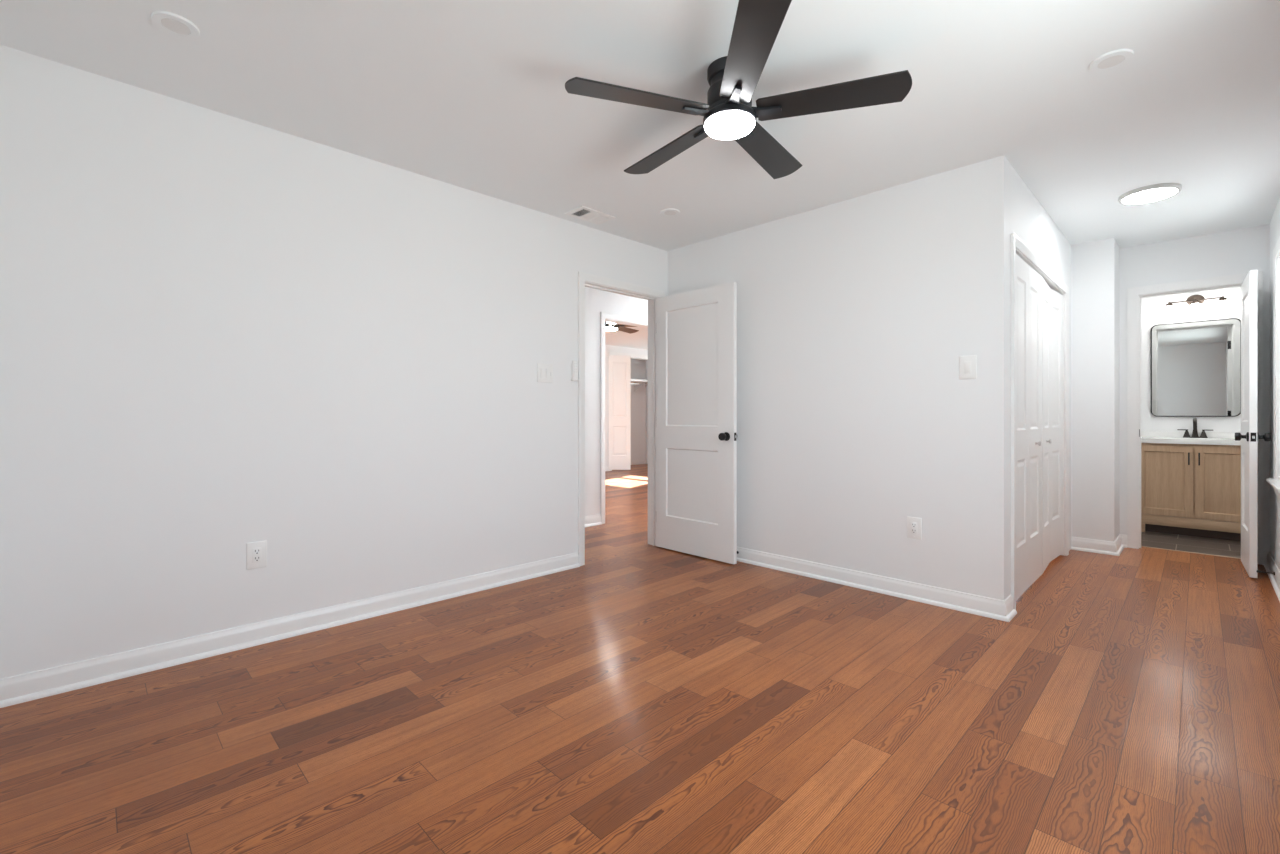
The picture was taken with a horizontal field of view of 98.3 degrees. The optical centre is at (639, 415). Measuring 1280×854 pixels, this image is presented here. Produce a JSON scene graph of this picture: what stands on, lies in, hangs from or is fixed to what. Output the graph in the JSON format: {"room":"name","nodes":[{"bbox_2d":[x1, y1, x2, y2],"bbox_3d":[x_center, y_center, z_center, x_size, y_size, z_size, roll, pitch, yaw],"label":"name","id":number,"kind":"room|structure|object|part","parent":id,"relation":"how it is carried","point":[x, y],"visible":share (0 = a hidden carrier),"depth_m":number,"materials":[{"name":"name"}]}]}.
{"room":"empty bedroom","nodes":[
{"label":"empty bedroom","id":0,"kind":"room"},
{"bbox_2d":[0,45,666,678],"bbox_3d":[-1.133,-0.151,3.342,3.720,2.440,0.115,0,0,-45],"label":"wall","id":1,"kind":"structure","parent":0,"point":[220,333],"depth_m":2.56,"materials":[{"name":"white paint"}]},
{"bbox_2d":[246,540,266,569],"bbox_3d":[-1.797,0.653,2.597,0.080,0.124,0.009,0,0,-45],"label":"electrical outlet","id":2,"kind":"object","parent":1,"relation":"attached to","point":[256,552],"visible":1,"depth_m":2.59,"materials":[{"name":"white plastic"}]},
{"bbox_2d":[253,547,260,562],"bbox_3d":[-1.795,0.653,2.595,0.035,0.068,0.003,0,0,-45],"label":"receptacle","id":3,"kind":"object","parent":2,"relation":"attached to","point":[256,550],"depth_m":2.59,"materials":[{"name":"grey plastic"}]},
{"bbox_2d":[0,552,579,707],"bbox_3d":[-1.419,1.020,2.957,2.771,0.098,0.030,0,0,-45],"label":"baseboard","id":4,"kind":"structure","parent":1,"relation":"attached to","point":[30,686],"depth_m":2.56,"materials":[{"name":"white wood"}]},
{"bbox_2d":[537,363,552,382],"bbox_3d":[-0.640,-0.289,3.740,0.126,0.126,0.013,0,0,-45],"label":"light switch","id":5,"kind":"object","parent":1,"relation":"attached to","point":[544,371],"visible":1,"depth_m":3.74,"materials":[{"name":"white plastic"}]},
{"bbox_2d":[571,361,578,380],"bbox_3d":[-0.460,-0.318,3.909,0.057,0.142,0.028,0,0,-45],"label":"remote control","id":6,"kind":"object","parent":1,"relation":"attached to","point":[574,366],"visible":1,"depth_m":3.90,"materials":[{"name":"white plastic"}]},
{"bbox_2d":[578,271,664,565],"bbox_3d":[-0.166,0.021,4.300,0.897,2.096,0.151,0,0,-45],"label":"door frame","id":7,"kind":"structure","parent":1,"relation":"attached to","point":[588,280],"depth_m":4.16,"materials":[{"name":"white wood"}]},
{"bbox_2d":[656,282,736,563],"bbox_3d":[0.413,0.052,4.234,0.161,2.014,0.790,0,0,-44],"label":"door","id":8,"kind":"structure","parent":1,"relation":"in","point":[696,330],"depth_m":4.20,"materials":[{"name":"white wood"}]},
{"bbox_3d":[0.601,0.149,3.970,0.063,0.063,0.063,0,0,-44],"label":"knob","id":9,"kind":"part","parent":8,"relation":"part of","materials":[{"name":"black metal"}]},
{"bbox_2d":[585,287,647,515],"bbox_3d":[-0.198,-0.151,5.751,5.400,2.440,0.115,0,0,-45],"label":"wall","id":10,"kind":"structure","parent":0,"point":[597,301],"depth_m":5.43,"materials":[{"name":"white paint"}]},
{"bbox_2d":[585,514,601,526],"bbox_3d":[-1.225,1.020,4.632,2.366,0.098,0.030,0,0,-45],"label":"baseboard","id":11,"kind":"structure","parent":10,"relation":"attached to","point":[593,520],"depth_m":5.39,"materials":[{"name":"white wood"}]},
{"bbox_2d":[600,312,647,523],"bbox_3d":[-0.103,0.020,5.833,0.914,2.098,0.133,0,0,-45],"label":"door frame","id":12,"kind":"structure","parent":10,"relation":"attached to","point":[604,317],"depth_m":5.49,"materials":[{"name":"white wood"}]},
{"bbox_2d":[605,345,647,465],"bbox_3d":[-1.657,-0.151,9.781,6.200,2.440,0.100,0,0,-45],"label":"wall","id":13,"kind":"structure","parent":0,"point":[608,348],"depth_m":10.73,"materials":[{"name":"white paint"}]},
{"bbox_2d":[609,355,630,469],"bbox_3d":[-0.392,-0.064,10.692,0.420,2.205,0.030,0,0,0],"label":"door","id":14,"kind":"structure","parent":13,"relation":"in","point":[619,365],"depth_m":10.68,"materials":[{"name":"white wood"}]},
{"bbox_2d":[609,352,647,470],"bbox_3d":[-0.087,-0.090,11.323,1.514,2.317,0.118,0,0,-45],"label":"door frame","id":15,"kind":"structure","parent":13,"relation":"attached to","point":[633,356],"depth_m":11.22,"materials":[{"name":"white wood"}]},
{"bbox_2d":[631,358,645,459],"bbox_3d":[-2.114,-0.151,10.243,6.200,2.440,0.100,0,0,-45],"label":"wall","id":16,"kind":"structure","parent":0,"point":[638,366],"depth_m":12.23,"materials":[{"name":"white paint"}]},
{"bbox_2d":[631,459,645,464],"bbox_3d":[-0.789,1.020,11.463,2.600,0.098,0.030,0,0,-45],"label":"baseboard","id":17,"kind":"structure","parent":16,"relation":"attached to","point":[633,462],"depth_m":12.20,"materials":[{"name":"white wood"}]},
{"bbox_2d":[631,379,647,391],"bbox_3d":[-0.396,-0.654,11.621,1.780,0.245,0.360,0,0,-45],"label":"closet shelf","id":18,"kind":"object","parent":16,"relation":"attached to","point":[634,382],"visible":0.34,"depth_m":11.90,"materials":[{"name":"white wood"}]},
{"bbox_2d":[646,360,647,463],"bbox_3d":[1.698,-0.151,10.899,0.140,2.440,4.532,0,0,-45],"label":"wall","id":19,"kind":"structure","parent":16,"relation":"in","point":[646,360],"depth_m":12.36,"materials":[{"name":"white paint"}]},
{"bbox_2d":[0,464,1279,853],"bbox_3d":[0.273,1.099,5.780,9.390,0.060,10.400,0,0,-45],"label":"floor","id":20,"kind":"structure","parent":0,"point":[640,697],"depth_m":1.91,"materials":[{"name":"brown wood"}]},
{"bbox_2d":[1141,443,1240,540],"bbox_3d":[5.015,0.659,5.010,0.492,0.820,0.760,0,0,-45],"label":"vanity cabinet","id":21,"kind":"object","parent":20,"relation":"on","point":[1187,489],"visible":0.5,"depth_m":4.88,"materials":[{"name":"brown wood"}]},
{"bbox_3d":[4.736,0.582,5.002,0.020,0.630,0.373,0,0,-45],"label":"door","id":22,"kind":"part","parent":21,"relation":"part of","materials":[{"name":"brown wood"}]},
{"bbox_2d":[1141,431,1240,444],"bbox_3d":[5.023,0.200,5.017,0.470,0.098,0.776,0,0,-45],"label":"countertop","id":23,"kind":"structure","parent":21,"relation":"on","point":[1214,438],"depth_m":5.02,"materials":[{"name":"white stone"}]},
{"bbox_2d":[1141,437,1240,444],"bbox_3d":[5.023,0.226,5.017,0.470,0.045,0.776,0,0,-45],"label":"basin","id":24,"kind":"object","parent":23,"relation":"in","point":[1166,440],"depth_m":4.92,"materials":[{"name":"white ceramic"}]},
{"bbox_2d":[1177,418,1212,437],"bbox_3d":[5.118,0.112,5.105,0.148,0.182,0.236,0,0,-45],"label":"faucet","id":25,"kind":"object","parent":23,"relation":"on","point":[1195,432],"visible":1,"depth_m":5.12,"materials":[{"name":"black metal"}]},
{"bbox_3d":[5.100,0.160,5.191,0.044,0.067,0.087,0,0,-45],"label":"handle","id":26,"kind":"part","parent":25,"relation":"part of","materials":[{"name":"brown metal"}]},
{"bbox_3d":[5.118,0.107,5.104,0.146,0.172,0.048,0,0,-45],"label":"spout","id":27,"kind":"part","parent":25,"relation":"part of","materials":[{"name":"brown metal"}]},
{"bbox_3d":[5.205,0.160,5.086,0.044,0.067,0.087,0,0,-45],"label":"handle","id":28,"kind":"part","parent":25,"relation":"part of","materials":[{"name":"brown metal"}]},
{"bbox_3d":[5.005,0.582,4.731,0.020,0.630,0.373,0,0,-45],"label":"door","id":29,"kind":"part","parent":21,"relation":"part of","materials":[{"name":"brown wood"}]},
{"bbox_2d":[1141,546,1240,558],"bbox_3d":[4.311,1.068,4.330,0.017,0.004,0.592,0,0,-45],"label":"threshold","id":30,"kind":"object","parent":20,"relation":"on","point":[1141,546],"visible":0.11,"depth_m":4.32,"materials":[{"name":"brown wood"}]},
{"bbox_2d":[0,0,1279,349],"bbox_3d":[0.273,-1.411,5.780,9.390,0.080,10.400,0,0,-45],"label":"ceiling","id":31,"kind":"structure","parent":0,"point":[472,95],"depth_m":2.32,"materials":[{"name":"white paint"}]},
{"bbox_2d":[151,11,199,38],"bbox_3d":[-1.626,-1.367,1.940,0.132,0.010,0.132,0,0,-45],"label":"recessed light","id":32,"kind":"object","parent":31,"relation":"in","point":[176,25],"visible":1,"depth_m":1.93,"materials":[{"name":"white paint"}]},
{"bbox_2d":[564,206,615,224],"bbox_3d":[-0.338,-1.367,3.782,0.300,0.008,0.190,0,0,-45],"label":"ceiling vent","id":33,"kind":"object","parent":31,"relation":"in","point":[584,213],"visible":1,"depth_m":3.77,"materials":[{"name":"white metal"}]},
{"bbox_2d":[605,322,638,333],"bbox_3d":[-0.419,-1.251,7.351,1.256,0.241,1.224,0,0,-45],"label":"ceiling fan","id":34,"kind":"object","parent":31,"relation":"hanging from","point":[609,326],"visible":0.42,"depth_m":7.28,"materials":[{"name":"black wood"}]},
{"bbox_3d":[-0.203,-1.191,7.644,0.147,0.007,0.548,-13,-7,30],"label":"blade","id":35,"kind":"part","parent":34,"relation":"part of","materials":[{"name":"brown wood"}]},
{"bbox_2d":[660,208,679,216],"bbox_3d":[0.202,-1.367,3.723,0.132,0.010,0.132,0,0,-45],"label":"recessed light","id":36,"kind":"object","parent":31,"relation":"in","point":[669,212],"visible":1,"depth_m":3.71,"materials":[{"name":"white paint"}]},
{"bbox_2d":[565,0,911,178],"bbox_3d":[0.352,-1.251,2.230,1.247,0.241,1.244,0,0,-45],"label":"ceiling fan","id":37,"kind":"object","parent":31,"relation":"hanging from","point":[733,78],"visible":1,"depth_m":2.08,"materials":[{"name":"black wood"}]},
{"bbox_3d":[-0.008,-1.191,2.072,0.548,0.007,0.147,0,11,-18],"label":"blade","id":38,"kind":"part","parent":37,"relation":"part of","materials":[{"name":"black wood"}]},
{"bbox_3d":[0.128,-1.191,2.500,0.147,0.007,0.548,-14,8,-35],"label":"blade","id":39,"kind":"part","parent":37,"relation":"part of","materials":[{"name":"black wood"}]},
{"bbox_3d":[0.356,-1.191,1.811,0.147,0.007,0.548,11,0,0],"label":"blade","id":40,"kind":"part","parent":37,"relation":"part of","materials":[{"name":"black wood"}]},
{"bbox_3d":[0.577,-1.191,2.503,0.147,0.007,0.548,-14,-8,35],"label":"blade","id":41,"kind":"part","parent":37,"relation":"part of","materials":[{"name":"black wood"}]},
{"bbox_3d":[0.718,-1.191,2.077,0.548,0.007,0.147,0,-11,18],"label":"blade","id":42,"kind":"part","parent":37,"relation":"part of","materials":[{"name":"black wood"}]},
{"bbox_2d":[1089,49,1133,71],"bbox_3d":[1.815,-1.367,2.134,0.132,0.010,0.132,0,0,-45],"label":"recessed light","id":43,"kind":"object","parent":31,"relation":"in","point":[1114,59],"visible":1,"depth_m":2.12,"materials":[{"name":"white paint"}]},
{"bbox_2d":[1118,183,1181,204],"bbox_3d":[3.125,-1.357,3.398,0.286,0.029,0.286,0,0,-45],"label":"recessed light","id":44,"kind":"object","parent":31,"relation":"in","point":[1156,192],"visible":1,"depth_m":3.36,"materials":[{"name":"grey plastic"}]},
{"bbox_2d":[667,155,1008,599],"bbox_3d":[1.071,-0.151,3.841,0.115,2.440,2.508,0,0,-45],"label":"wall","id":45,"kind":"structure","parent":0,"point":[856,418],"depth_m":3.38,"materials":[{"name":"white paint"}]},
{"bbox_2d":[737,547,1016,621],"bbox_3d":[1.123,1.020,3.791,0.178,0.098,2.423,0,0,-45],"label":"baseboard","id":46,"kind":"structure","parent":45,"relation":"attached to","point":[1003,610],"depth_m":3.31,"materials":[{"name":"white wood"}]},
{"bbox_2d":[907,516,921,539],"bbox_3d":[1.596,0.653,3.223,0.009,0.124,0.080,0,0,-45],"label":"electrical outlet","id":47,"kind":"object","parent":45,"relation":"attached to","point":[914,525],"visible":1,"depth_m":3.22,"materials":[{"name":"white plastic"}]},
{"bbox_2d":[911,522,916,533],"bbox_3d":[1.594,0.653,3.221,0.003,0.068,0.035,0,0,-45],"label":"receptacle","id":48,"kind":"object","parent":47,"relation":"attached to","point":[913,524],"depth_m":3.22,"materials":[{"name":"white plastic"}]},
{"bbox_2d":[959,355,976,378],"bbox_3d":[1.790,-0.265,3.024,0.013,0.128,0.084,0,0,-45],"label":"light switch","id":49,"kind":"object","parent":45,"relation":"attached to","point":[967,364],"visible":1,"depth_m":3.02,"materials":[{"name":"white plastic"}]},
{"bbox_2d":[1009,163,1070,594],"bbox_3d":[2.690,-0.151,3.761,2.072,2.440,0.115,0,0,-45],"label":"wall","id":50,"kind":"structure","parent":0,"point":[1028,219],"depth_m":3.48,"materials":[{"name":"white paint"}]},
{"bbox_2d":[1016,254,1041,599],"bbox_3d":[2.354,0.063,3.355,0.822,1.959,0.061,0,0,-45],"label":"door","id":51,"kind":"structure","parent":50,"relation":"in","point":[1028,281],"depth_m":3.36,"materials":[{"name":"white wood"}]},
{"bbox_2d":[1011,233,1068,609],"bbox_3d":[2.622,0.038,3.681,1.790,2.061,0.133,0,0,-45],"label":"door frame","id":52,"kind":"structure","parent":50,"relation":"attached to","point":[1018,247],"depth_m":3.04,"materials":[{"name":"white wood"}]},
{"bbox_2d":[1042,277,1063,573],"bbox_3d":[2.933,0.063,3.950,0.821,1.959,0.071,0,0,-45],"label":"door","id":53,"kind":"structure","parent":50,"relation":"in","point":[1052,301],"depth_m":4.00,"materials":[{"name":"white wood"}]},
{"bbox_2d":[1071,238,1119,541],"bbox_3d":[3.659,-0.151,4.535,0.394,2.440,0.379,0,0,-45],"label":"wall","id":54,"kind":"structure","parent":0,"point":[1095,265],"depth_m":4.36,"materials":[{"name":"white paint"}]},
{"bbox_2d":[1071,534,1126,555],"bbox_3d":[3.705,1.020,4.467,0.424,0.098,0.311,0,0,-45],"label":"baseboard","id":55,"kind":"structure","parent":54,"relation":"attached to","point":[1115,548],"depth_m":4.35,"materials":[{"name":"white wood"}]},
{"bbox_2d":[1141,287,1240,432],"bbox_3d":[5.273,-0.151,5.188,0.120,2.440,2.280,0,0,-45],"label":"wall","id":56,"kind":"structure","parent":0,"point":[1152,308],"depth_m":5.26,"materials":[{"name":"white paint"}]},
{"bbox_2d":[1141,431,1234,437],"bbox_3d":[5.182,0.177,5.175,0.020,0.053,0.776,0,0,-45],"label":"backsplash","id":57,"kind":"structure","parent":56,"relation":"attached to","point":[1143,433],"depth_m":5.24,"materials":[{"name":"white stone"}]},
{"bbox_2d":[1151,318,1240,416],"bbox_3d":[5.183,-0.438,5.176,0.024,0.890,0.600,0,0,-45],"label":"mirror","id":58,"kind":"object","parent":56,"relation":"attached to","point":[1196,365],"visible":0.95,"depth_m":5.17,"materials":[{"name":"black metal"}]},
{"bbox_2d":[1163,295,1229,316],"bbox_3d":[5.150,-1.038,5.133,0.131,0.193,0.442,0,0,-45],"label":"vanity light","id":59,"kind":"object","parent":56,"relation":"attached to","point":[1195,301],"visible":1,"depth_m":5.11,"materials":[{"name":"white glass"}]},
{"bbox_3d":[5.013,-0.989,5.244,0.092,0.096,0.092,0,0,-45],"label":"lamp shade","id":60,"kind":"part","parent":59,"relation":"part of","materials":[{"name":"white glass"}]},
{"bbox_3d":[5.136,-0.989,5.120,0.092,0.096,0.092,0,0,-45],"label":"lamp shade","id":61,"kind":"part","parent":59,"relation":"part of","materials":[{"name":"white glass"}]},
{"bbox_3d":[5.188,-1.081,5.171,0.024,0.105,0.124,0,0,-45],"label":"wall plate","id":62,"kind":"part","parent":59,"relation":"part of","materials":[{"name":"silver metal"}]},
{"bbox_3d":[5.259,-0.989,4.995,0.092,0.096,0.092,0,0,-45],"label":"lamp shade","id":63,"kind":"part","parent":59,"relation":"part of","materials":[{"name":"white glass"}]},
{"bbox_2d":[1120,224,1269,551],"bbox_3d":[4.323,-0.151,4.233,0.125,2.440,2.500,0,0,-45],"label":"wall","id":64,"kind":"structure","parent":0,"point":[1239,251],"depth_m":4.24,"materials":[{"name":"white paint"}]},
{"bbox_2d":[1127,271,1262,564],"bbox_3d":[4.268,0.015,4.288,0.161,2.107,0.734,0,0,-45],"label":"door frame","id":65,"kind":"structure","parent":64,"relation":"attached to","point":[1134,294],"depth_m":4.45,"materials":[{"name":"white wood"}]},
{"bbox_2d":[1234,269,1270,577],"bbox_3d":[4.214,0.052,3.833,0.161,2.014,0.605,0,0,44],"label":"door","id":66,"kind":"structure","parent":64,"relation":"in","point":[1249,436],"depth_m":3.63,"materials":[{"name":"white wood"}]},
{"bbox_3d":[4.018,0.139,3.698,0.063,0.063,0.063,0,0,44],"label":"knob","id":67,"kind":"part","parent":66,"relation":"part of","materials":[{"name":"black metal"}]},
{"bbox_3d":[4.012,0.139,3.620,0.025,0.058,0.002,0,0,44],"label":"latch plate","id":68,"kind":"part","parent":66,"relation":"part of","materials":[{"name":"black metal"}]},
{"bbox_3d":[4.089,0.139,3.630,0.063,0.063,0.063,0,0,44],"label":"knob","id":69,"kind":"part","parent":66,"relation":"part of","materials":[{"name":"black metal"}]},
{"bbox_2d":[1270,197,1279,569],"bbox_3d":[2.273,-0.151,1.651,6.421,2.440,0.140,0,0,-45],"label":"wall","id":70,"kind":"structure","parent":0,"point":[1275,221],"depth_m":3.81,"materials":[{"name":"white paint"}]},
{"bbox_2d":[1256,570,1274,574],"bbox_3d":[4.029,1.009,3.566,0.022,0.022,0.079,0,0,-45],"label":"door stop","id":71,"kind":"object","parent":70,"relation":"attached to","point":[1257,571],"visible":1,"depth_m":3.57,"materials":[{"name":"black metal"}]},
{"bbox_2d":[1262,551,1279,601],"bbox_3d":[2.254,1.020,1.756,6.301,0.098,0.036,0,0,-45],"label":"baseboard","id":72,"kind":"structure","parent":70,"relation":"attached to","point":[1268,562],"depth_m":3.63,"materials":[{"name":"white wood"}]},
{"bbox_2d":[1266,236,1279,496],"bbox_3d":[3.907,-0.291,3.302,0.755,1.570,0.185,0,0,-45],"label":"window","id":73,"kind":"structure","parent":70,"relation":"in","point":[1274,482],"depth_m":3.54,"materials":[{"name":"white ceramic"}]},
{"bbox_3d":[3.879,0.419,3.330,0.755,0.023,0.105,0,0,-45],"label":"sill","id":74,"kind":"part","parent":73,"relation":"part of","materials":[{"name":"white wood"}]},
{"bbox_3d":[3.867,-0.334,3.342,0.695,1.485,0.018,0,0,-45],"label":"casing","id":75,"kind":"part","parent":73,"relation":"part of","materials":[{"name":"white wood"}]},
{"bbox_3d":[3.923,-0.306,3.286,0.585,1.430,0.140,0,0,-45],"label":"frame","id":76,"kind":"part","parent":73,"relation":"part of","materials":[{"name":"white paint"}]}
]}

